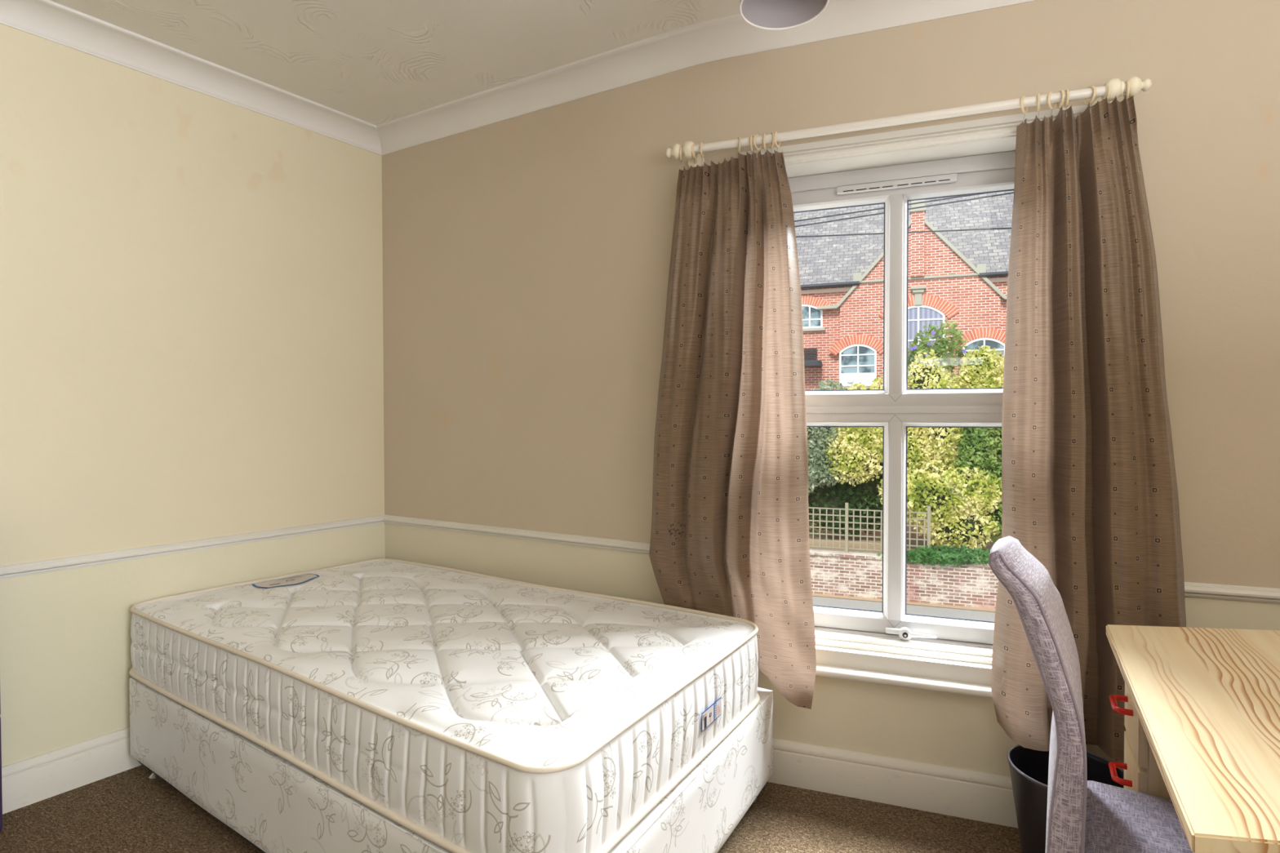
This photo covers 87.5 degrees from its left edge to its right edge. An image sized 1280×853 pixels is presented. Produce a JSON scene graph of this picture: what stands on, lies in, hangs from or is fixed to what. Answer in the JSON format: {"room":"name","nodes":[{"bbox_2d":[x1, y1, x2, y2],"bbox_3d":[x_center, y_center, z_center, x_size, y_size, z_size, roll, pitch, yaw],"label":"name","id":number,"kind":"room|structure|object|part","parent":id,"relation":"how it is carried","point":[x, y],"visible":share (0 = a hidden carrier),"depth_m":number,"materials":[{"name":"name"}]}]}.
{"room":"bedroom","nodes":[
{"label":"bedroom","id":0,"kind":"room"},
{"bbox_2d":[0,23,385,766],"bbox_3d":[-2.370,-0.044,1.853,0.250,2.650,3.973,1,1,36],"label":"wall","id":1,"kind":"structure","parent":0,"point":[191,281],"depth_m":2.45,"materials":[{"name":"beige paint"}]},
{"bbox_2d":[1,727,141,814],"bbox_3d":[-2.325,1.161,1.703,0.020,0.144,3.750,1,1,36],"label":"baseboard","id":2,"kind":"structure","parent":1,"relation":"attached to","point":[31,780],"depth_m":2.24,"materials":[{"name":"paint"}]},
{"bbox_2d":[0,0,381,155],"bbox_3d":[-2.295,-1.304,1.637,0.104,0.083,3.750,1,1,36],"label":"trim","id":3,"kind":"structure","parent":1,"relation":"attached to","point":[48,20],"depth_m":2.46,"materials":[{"name":"paint"}]},
{"bbox_2d":[0,515,384,579],"bbox_3d":[-2.326,0.471,1.691,0.021,0.040,3.750,1,1,36],"label":"trim","id":4,"kind":"structure","parent":1,"relation":"attached to","point":[82,561],"depth_m":2.48,"materials":[{"name":"white paint"}]},
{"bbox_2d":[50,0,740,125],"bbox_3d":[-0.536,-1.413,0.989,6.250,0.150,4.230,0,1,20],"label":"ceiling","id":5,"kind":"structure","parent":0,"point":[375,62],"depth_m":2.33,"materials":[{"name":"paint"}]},
{"bbox_2d":[739,0,829,30],"bbox_3d":[0.344,-1.179,1.597,0.211,0.341,0.211,0,1,20],"label":"pendant lamp","id":6,"kind":"object","parent":5,"relation":"hanging from","point":[771,15],"visible":1,"depth_m":1.69,"materials":[{"name":"grey fabric"}]},
{"bbox_2d":[0,764,1022,852],"bbox_3d":[-0.532,1.332,1.035,6.250,0.180,4.230,0,1,20],"label":"floor","id":7,"kind":"structure","parent":0,"point":[126,811],"depth_m":2.04,"materials":[{"name":"brown carpet"}]},
{"bbox_2d":[0,699,2,832],"bbox_3d":[-2.140,0.761,1.828,0.150,0.940,0.550,1,1,36],"label":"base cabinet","id":8,"kind":"object","parent":7,"relation":"on","point":[1,792],"visible":1,"depth_m":2.01,"materials":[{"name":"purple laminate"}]},
{"bbox_2d":[128,676,773,852],"bbox_3d":[-0.639,1.049,2.256,2.006,0.346,1.166,1,1,34],"label":"bed base","id":9,"kind":"object","parent":7,"relation":"on","point":[276,806],"visible":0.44,"depth_m":1.84,"materials":[{"name":"fabric"}]},
{"bbox_2d":[128,559,759,852],"bbox_3d":[-0.692,0.747,2.246,2.029,0.249,1.098,1,1,34],"label":"mattress","id":10,"kind":"object","parent":9,"relation":"on","point":[471,712],"visible":1,"depth_m":1.76,"materials":[{"name":"beige fabric"}]},
{"bbox_3d":[-0.692,0.643,2.244,1.998,0.041,1.067,1,1,34],"label":"panel","id":11,"kind":"part","parent":10,"relation":"part of","materials":[{"name":"white fabric"}]},
{"bbox_2d":[1007,744,1124,852],"bbox_3d":[1.179,1.083,1.845,0.293,0.286,0.293,0,1,20],"label":"waste bin","id":12,"kind":"object","parent":7,"relation":"on","point":[1028,768],"visible":0.44,"depth_m":1.85,"materials":[{"name":"black plastic"}]},
{"bbox_2d":[987,536,1194,852],"bbox_3d":[0.980,0.725,1.211,0.602,1.024,0.452,1,1,33],"label":"dining chair","id":13,"kind":"object","parent":7,"relation":"on","point":[1083,815],"visible":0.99,"depth_m":1.17,"materials":[{"name":"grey fabric"}]},
{"bbox_3d":[0.674,0.566,1.143,0.136,0.685,0.006,1,1,33],"label":"panel","id":14,"kind":"part","parent":13,"relation":"part of","materials":[{"name":"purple fabric"}]},
{"bbox_3d":[0.794,0.558,1.331,0.150,0.694,0.443,1,1,32],"label":"backrest","id":15,"kind":"part","parent":13,"relation":"part of","materials":[{"name":"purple fabric"}]},
{"bbox_3d":[1.043,0.813,1.169,0.448,0.099,0.440,1,1,33],"label":"seat","id":16,"kind":"part","parent":13,"relation":"part of","materials":[{"name":"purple fabric"}]},
{"bbox_2d":[1106,624,1279,852],"bbox_3d":[1.227,0.867,1.207,0.603,0.740,1.175,0,1,28],"label":"table","id":17,"kind":"object","parent":7,"relation":"on","point":[1201,713],"visible":0.78,"depth_m":1.17,"materials":[{"name":"brown wood"}]},
{"bbox_3d":[1.109,0.801,1.544,0.039,0.013,0.097,0,1,30],"label":"handle","id":18,"kind":"part","parent":17,"relation":"part of","materials":[{"name":"red plastic"}]},
{"bbox_3d":[1.108,0.641,1.541,0.039,0.013,0.097,0,1,30],"label":"handle","id":19,"kind":"part","parent":17,"relation":"part of","materials":[{"name":"red plastic"}]},
{"bbox_3d":[1.283,0.815,1.425,0.386,0.161,0.221,0,1,30],"label":"drawer","id":20,"kind":"part","parent":17,"relation":"part of","materials":[{"name":"brown wood"}]},
{"bbox_3d":[1.283,0.630,1.422,0.386,0.191,0.221,0,1,30],"label":"drawer","id":21,"kind":"part","parent":17,"relation":"part of","materials":[{"name":"brown wood"}]},
{"bbox_3d":[1.272,0.828,1.311,0.448,0.614,0.016,0,1,30],"label":"panel","id":22,"kind":"part","parent":17,"relation":"part of","materials":[{"name":"brown wood"}]},
{"bbox_2d":[382,0,1279,777],"bbox_3d":[0.769,-0.058,2.402,4.771,2.650,0.492,0,1,24],"label":"wall","id":23,"kind":"structure","parent":0,"point":[526,257],"depth_m":2.37,"materials":[{"name":"beige paint"}]},
{"bbox_2d":[383,515,649,554],"bbox_3d":[-0.459,0.450,2.761,1.779,0.040,0.054,0,1,29],"label":"trim","id":24,"kind":"structure","parent":23,"relation":"attached to","point":[565,539],"depth_m":2.77,"materials":[{"name":"white paint"}]},
{"bbox_2d":[376,0,1036,155],"bbox_3d":[0.679,-1.318,2.188,4.292,0.083,0.274,0,1,24],"label":"trim","id":25,"kind":"structure","parent":23,"relation":"attached to","point":[729,36],"depth_m":2.40,"materials":[{"name":"paint"}]},
{"bbox_2d":[767,738,1017,828],"bbox_3d":[0.697,1.147,2.269,4.287,0.144,0.190,0,1,24],"label":"baseboard","id":26,"kind":"structure","parent":23,"relation":"attached to","point":[982,797],"depth_m":2.15,"materials":[{"name":"paint"}]},
{"bbox_2d":[665,75,1151,167],"bbox_3d":[0.755,-0.935,2.098,1.396,0.069,0.120,0,1,20],"label":"curtain rod","id":27,"kind":"object","parent":23,"relation":"attached to","point":[1117,87],"visible":0.9,"depth_m":2.02,"materials":[{"name":"white wood"}]},
{"bbox_2d":[679,145,682,169],"bbox_3d":[0.141,-0.921,2.289,0.007,0.081,0.050,0,1,9],"label":"curtain ring","id":28,"kind":"object","parent":27,"relation":"hanging from","point":[680,148],"visible":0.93,"depth_m":2.27,"materials":[{"name":"beige plastic"}]},
{"bbox_2d":[691,142,697,167],"bbox_3d":[0.186,-0.921,2.273,0.007,0.081,0.050,0,1,26],"label":"curtain ring","id":29,"kind":"object","parent":27,"relation":"hanging from","point":[694,144],"visible":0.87,"depth_m":2.26,"materials":[{"name":"beige plastic"}]},
{"bbox_2d":[699,142,703,165],"bbox_3d":[0.210,-0.921,2.264,0.007,0.081,0.050,0,1,14],"label":"curtain ring","id":30,"kind":"object","parent":27,"relation":"hanging from","point":[701,143],"visible":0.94,"depth_m":2.25,"materials":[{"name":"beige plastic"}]},
{"bbox_2d":[648,148,816,709],"bbox_3d":[0.298,0.004,2.248,0.574,1.832,0.105,0,1,15],"label":"curtain","id":31,"kind":"object","parent":27,"relation":"hanging from","point":[730,533],"visible":0.91,"depth_m":2.22,"materials":[{"name":"brown fabric"}]},
{"bbox_2d":[737,137,741,152],"bbox_3d":[0.329,-0.920,2.221,0.007,0.081,0.050,0,1,0],"label":"curtain ring","id":32,"kind":"object","parent":27,"relation":"hanging from","point":[739,138],"visible":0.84,"depth_m":2.20,"materials":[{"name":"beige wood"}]},
{"bbox_2d":[750,134,753,159],"bbox_3d":[0.368,-0.920,2.207,0.007,0.081,0.050,0,1,14],"label":"curtain ring","id":33,"kind":"object","parent":27,"relation":"hanging from","point":[751,135],"visible":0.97,"depth_m":2.19,"materials":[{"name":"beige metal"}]},
{"bbox_2d":[753,133,761,159],"bbox_3d":[0.387,-0.920,2.200,0.007,0.081,0.050,1,1,40],"label":"curtain ring","id":34,"kind":"object","parent":27,"relation":"hanging from","point":[756,135],"visible":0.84,"depth_m":2.19,"materials":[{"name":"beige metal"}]},
{"bbox_2d":[763,133,765,158],"bbox_3d":[0.408,-0.920,2.192,0.007,0.081,0.050,0,1,14],"label":"curtain ring","id":35,"kind":"object","parent":27,"relation":"hanging from","point":[764,134],"visible":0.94,"depth_m":2.18,"materials":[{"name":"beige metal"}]},
{"bbox_2d":[768,132,774,157],"bbox_3d":[0.430,-0.920,2.184,0.007,0.081,0.050,0,1,-9],"label":"curtain ring","id":36,"kind":"object","parent":27,"relation":"hanging from","point":[772,133],"visible":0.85,"depth_m":2.17,"materials":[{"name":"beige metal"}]},
{"bbox_2d":[773,131,780,150],"bbox_3d":[0.447,-0.920,2.178,0.007,0.081,0.050,1,1,31],"label":"curtain ring","id":37,"kind":"object","parent":27,"relation":"hanging from","point":[775,132],"visible":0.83,"depth_m":2.16,"materials":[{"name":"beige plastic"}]},
{"bbox_2d":[1020,95,1028,123],"bbox_3d":[1.113,-0.917,1.935,0.050,0.081,0.007,-1,1,-41],"label":"curtain ring","id":38,"kind":"object","parent":27,"relation":"hanging from","point":[1024,111],"visible":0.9,"depth_m":1.93,"materials":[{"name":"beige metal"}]},
{"bbox_2d":[1037,93,1039,119],"bbox_3d":[1.147,-0.917,1.923,0.007,0.081,0.050,1,1,31],"label":"curtain ring","id":39,"kind":"object","parent":27,"relation":"hanging from","point":[1038,94],"visible":0.95,"depth_m":1.91,"materials":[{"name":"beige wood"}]},
{"bbox_2d":[1047,91,1056,118],"bbox_3d":[1.178,-0.917,1.912,0.050,0.081,0.007,-1,1,-36],"label":"curtain ring","id":40,"kind":"object","parent":27,"relation":"hanging from","point":[1051,107],"visible":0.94,"depth_m":1.90,"materials":[{"name":"beige plastic"}]},
{"bbox_2d":[1056,89,1064,119],"bbox_3d":[1.198,-0.916,1.905,0.007,0.081,0.050,0,1,14],"label":"curtain ring","id":41,"kind":"object","parent":27,"relation":"hanging from","point":[1059,107],"visible":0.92,"depth_m":1.89,"materials":[{"name":"beige plastic"}]},
{"bbox_2d":[1063,88,1069,117],"bbox_3d":[1.212,-0.916,1.899,0.007,0.081,0.050,0,1,23],"label":"curtain ring","id":42,"kind":"object","parent":27,"relation":"hanging from","point":[1066,103],"visible":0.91,"depth_m":1.88,"materials":[{"name":"beige plastic"}]},
{"bbox_2d":[991,95,1186,761],"bbox_3d":[1.273,0.005,1.886,0.485,1.841,0.125,0,1,20],"label":"curtain","id":43,"kind":"object","parent":27,"relation":"hanging from","point":[1090,490],"visible":0.86,"depth_m":1.87,"materials":[{"name":"brown fabric"}]},
{"bbox_2d":[1083,85,1096,111],"bbox_3d":[1.264,-0.916,1.880,0.007,0.081,0.050,0,1,0],"label":"curtain ring","id":44,"kind":"object","parent":27,"relation":"hanging from","point":[1093,87],"visible":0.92,"depth_m":1.87,"materials":[{"name":"beige plastic"}]},
{"bbox_2d":[1101,85,1110,100],"bbox_3d":[1.301,-0.916,1.867,0.007,0.081,0.050,0,1,14],"label":"curtain ring","id":45,"kind":"object","parent":27,"relation":"hanging from","point":[1108,88],"visible":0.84,"depth_m":1.85,"materials":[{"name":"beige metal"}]},
{"bbox_2d":[1123,80,1129,103],"bbox_3d":[1.347,-0.916,1.850,0.007,0.081,0.050,0,1,26],"label":"curtain ring","id":46,"kind":"object","parent":27,"relation":"hanging from","point":[1127,82],"visible":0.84,"depth_m":1.83,"materials":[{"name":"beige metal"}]},
{"bbox_2d":[739,103,1090,698],"bbox_3d":[0.851,-0.057,2.222,1.055,1.765,0.248,0,1,20],"label":"window","id":47,"kind":"structure","parent":23,"relation":"in","point":[891,646],"depth_m":2.24,"materials":[{"name":"white paint"}]},
{"bbox_3d":[0.857,0.693,2.265,0.047,0.018,0.016,0,1,20],"label":"plate","id":48,"kind":"part","parent":47,"relation":"part of","materials":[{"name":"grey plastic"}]},
{"bbox_2d":[836,173,957,195],"bbox_3d":[0.859,-0.815,2.248,0.381,0.026,0.025,0,1,20],"label":"vent","id":49,"kind":"object","parent":47,"relation":"attached to","point":[915,182],"depth_m":2.24,"materials":[{"name":"white plastic"}]},
{"bbox_3d":[0.886,-0.063,2.295,0.908,1.639,0.088,0,1,20],"label":"frame","id":50,"kind":"part","parent":47,"relation":"part of","materials":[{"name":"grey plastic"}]},
{"bbox_3d":[0.885,-0.449,2.289,0.816,0.764,0.057,0,1,20],"label":"sash","id":51,"kind":"part","parent":47,"relation":"part of","materials":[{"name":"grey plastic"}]},
{"bbox_3d":[0.886,0.331,2.302,0.816,0.759,0.057,0,1,20],"label":"sash","id":52,"kind":"part","parent":47,"relation":"part of","materials":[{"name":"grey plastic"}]},
{"bbox_3d":[0.829,-0.068,2.138,1.028,1.739,0.026,0,1,20],"label":"architrave","id":53,"kind":"part","parent":47,"relation":"part of","materials":[{"name":"white paint"}]},
{"bbox_3d":[0.926,0.698,2.232,0.116,0.041,0.018,0,1,20],"label":"lever","id":54,"kind":"part","parent":47,"relation":"part of","materials":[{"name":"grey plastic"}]},
{"bbox_2d":[1184,582,1279,603],"bbox_3d":[2.016,0.464,1.715,1.435,0.040,0.021,0,1,20],"label":"trim","id":55,"kind":"structure","parent":23,"relation":"attached to","point":[1260,594],"depth_m":1.85,"materials":[{"name":"white paint"}]},
{"label":"outside","id":56,"kind":"structure","parent":0,"visible":0},
{"bbox_2d":[808,521,1001,612],"bbox_3d":[12.546,3.295,26.530,70.000,1.100,26.280,0,1,20],"label":"ground","id":57,"kind":"structure","parent":56,"point":[913,535],"depth_m":16.83,"materials":[{"name":"soil"}]},
{"bbox_2d":[806,377,846,494],"bbox_3d":[4.176,0.359,16.775,2.202,3.114,1.302,0,1,7],"label":"shrub","id":58,"kind":"object","parent":57,"relation":"on","point":[818,468],"visible":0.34,"depth_m":16.45,"materials":[{"name":"green plant"}]},
{"bbox_2d":[808,465,882,536],"bbox_3d":[5.115,1.677,17.171,4.172,2.296,1.153,0,1,20],"label":"shrub","id":59,"kind":"object","parent":57,"relation":"on","point":[864,495],"visible":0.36,"depth_m":16.84,"materials":[{"name":"green plant"}]},
{"bbox_2d":[822,373,883,486],"bbox_3d":[5.425,0.082,16.178,1.978,2.777,1.161,0,1,31],"label":"shrub","id":60,"kind":"object","parent":57,"relation":"on","point":[860,449],"visible":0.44,"depth_m":16.04,"materials":[{"name":"yellow plant"}]},
{"bbox_2d":[793,190,1013,422],"bbox_3d":[10.771,-3.645,24.491,33.000,12.850,10.900,0,1,20],"label":"brick building","id":61,"kind":"structure","parent":57,"relation":"on","point":[962,277],"depth_m":20.69,"materials":[{"name":"brick"}]},
{"bbox_3d":[5.153,-3.519,21.411,1.230,0.660,0.001,0,1,20],"label":"pane","id":62,"kind":"part","parent":61,"relation":"part of","materials":[{"name":"glass"}]},
{"bbox_3d":[5.143,-3.084,21.388,1.510,0.090,0.120,0,1,20],"label":"sill","id":63,"kind":"part","parent":61,"relation":"part of","materials":[{"name":"beige stone"}]},
{"bbox_3d":[0.449,-4.311,23.081,13.560,0.120,0.110,0,1,20],"label":"brick cornice","id":64,"kind":"part","parent":61,"relation":"part of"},
{"bbox_3d":[6.737,-1.214,20.691,1.260,0.090,0.120,0,1,20],"label":"sill","id":65,"kind":"part","parent":61,"relation":"part of","materials":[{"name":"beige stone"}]},
{"bbox_3d":[6.747,-1.905,20.709,0.980,1.170,0.001,0,1,20],"label":"pane","id":66,"kind":"part","parent":61,"relation":"part of","materials":[{"name":"glass"}]},
{"bbox_3d":[8.362,-2.592,20.109,1.360,1.980,0.001,0,1,20],"label":"pane","id":67,"kind":"part","parent":61,"relation":"part of","materials":[{"name":"glass"}]},
{"bbox_3d":[10.045,-1.985,19.507,1.020,1.080,0.001,0,1,20],"label":"pane","id":68,"kind":"part","parent":61,"relation":"part of","materials":[{"name":"grey glass"}]},
{"bbox_3d":[17.043,-4.234,17.040,15.120,0.120,0.110,0,1,20],"label":"brick cornice","id":69,"kind":"part","parent":61,"relation":"part of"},
{"bbox_2d":[809,548,998,608],"bbox_3d":[5.176,3.358,15.059,22.000,0.980,0.400,0,1,20],"label":"wall","id":70,"kind":"structure","parent":57,"relation":"on","point":[833,572],"depth_m":14.61,"materials":[{"name":"brick"}]},
{"bbox_2d":[808,502,930,552],"bbox_3d":[3.840,2.297,15.532,5.355,1.130,0.070,0,1,20],"label":"trellis","id":71,"kind":"object","parent":70,"relation":"on","point":[846,508],"visible":0.38,"depth_m":15.14,"materials":[{"name":"beige wood"}]},
{"bbox_3d":[4.707,2.301,15.217,0.070,1.130,0.070,0,1,20],"label":"post","id":72,"kind":"part","parent":71,"relation":"part of","materials":[{"name":"beige wood"}]},
{"bbox_3d":[6.323,2.309,14.628,0.070,1.130,0.070,0,1,20],"label":"post","id":73,"kind":"part","parent":71,"relation":"part of","materials":[{"name":"beige wood"}]},
{"bbox_2d":[876,544,990,568],"bbox_3d":[6.788,2.803,14.315,3.251,0.550,0.481,0,1,20],"label":"ivy","id":74,"kind":"object","parent":70,"relation":"on","point":[944,556],"visible":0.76,"depth_m":14.28,"materials":[{"name":"green plant"}]},
{"bbox_2d":[906,348,967,476],"bbox_3d":[6.814,0.098,15.748,1.949,3.915,1.264,0,1,20],"label":"shrub","id":75,"kind":"object","parent":57,"relation":"on","point":[933,450],"visible":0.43,"depth_m":15.52,"materials":[{"name":"yellow plant"}]},
{"bbox_2d":[876,466,1001,549],"bbox_3d":[6.778,1.862,15.134,2.717,1.949,0.988,0,1,22],"label":"shrub","id":76,"kind":"object","parent":57,"relation":"on","point":[956,501],"visible":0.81,"depth_m":14.86,"materials":[{"name":"yellow plant"}]},
{"bbox_2d":[950,382,1003,550],"bbox_3d":[8.028,0.947,15.403,2.190,4.188,1.428,0,1,20],"label":"shrub","id":77,"kind":"object","parent":57,"relation":"on","point":[980,447],"visible":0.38,"depth_m":15.03,"materials":[{"name":"green plant"}]},
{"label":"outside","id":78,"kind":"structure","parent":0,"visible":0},
{"bbox_2d":[795,226,1011,237],"bbox_3d":[4.076,-3.112,10.493,21.001,1.088,0.021,0,1,20],"label":"overhead cable","id":79,"kind":"object","parent":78,"point":[1011,227],"visible":0.16,"depth_m":10.39,"materials":[{"name":"grey plastic"}]},
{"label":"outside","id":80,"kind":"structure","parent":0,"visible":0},
{"bbox_2d":[794,192,989,222],"bbox_3d":[4.076,-3.534,10.486,21.001,1.088,0.021,0,1,20],"label":"overhead cable","id":81,"kind":"object","parent":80,"point":[987,193],"visible":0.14,"depth_m":10.60,"materials":[{"name":"grey plastic"}]},
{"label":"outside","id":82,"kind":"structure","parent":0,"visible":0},
{"bbox_2d":[795,191,1013,226],"bbox_3d":[4.076,-3.460,10.488,21.001,1.288,0.021,0,1,20],"label":"overhead cable","id":83,"kind":"object","parent":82,"point":[1011,192],"visible":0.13,"depth_m":10.38,"materials":[{"name":"grey plastic"}]},
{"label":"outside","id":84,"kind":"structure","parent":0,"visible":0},
{"bbox_2d":[812,596,995,622],"bbox_3d":[5.666,4.072,7.644,70.000,0.200,12.900,0,1,20],"label":"road","id":85,"kind":"structure","parent":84,"point":[819,601],"depth_m":14.12,"materials":[{"name":"grey asphalt"}]},
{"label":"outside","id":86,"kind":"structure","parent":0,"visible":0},
{"bbox_2d":[812,593,995,612],"bbox_3d":[7.916,3.855,13.820,70.000,0.020,0.150,0,1,20],"label":"verge","id":87,"kind":"structure","parent":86,"point":[813,594],"depth_m":14.48,"materials":[{"name":"soil"}]},
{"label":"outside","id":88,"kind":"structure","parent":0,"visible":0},
{"bbox_2d":[947,345,1004,393],"bbox_3d":[8.281,-0.928,15.982,2.096,1.993,1.123,0,1,20],"label":"shrub","id":89,"kind":"object","parent":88,"point":[982,368],"visible":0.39,"depth_m":15.75,"materials":[{"name":"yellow plant"}]},
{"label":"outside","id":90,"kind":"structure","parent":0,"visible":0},
{"bbox_2d":[902,319,968,383],"bbox_3d":[7.450,-1.794,16.923,1.724,1.834,0.924,0,1,20],"label":"shrub","id":91,"kind":"object","parent":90,"point":[941,347],"visible":0.67,"depth_m":16.76,"materials":[{"name":"green plant"}]}
]}

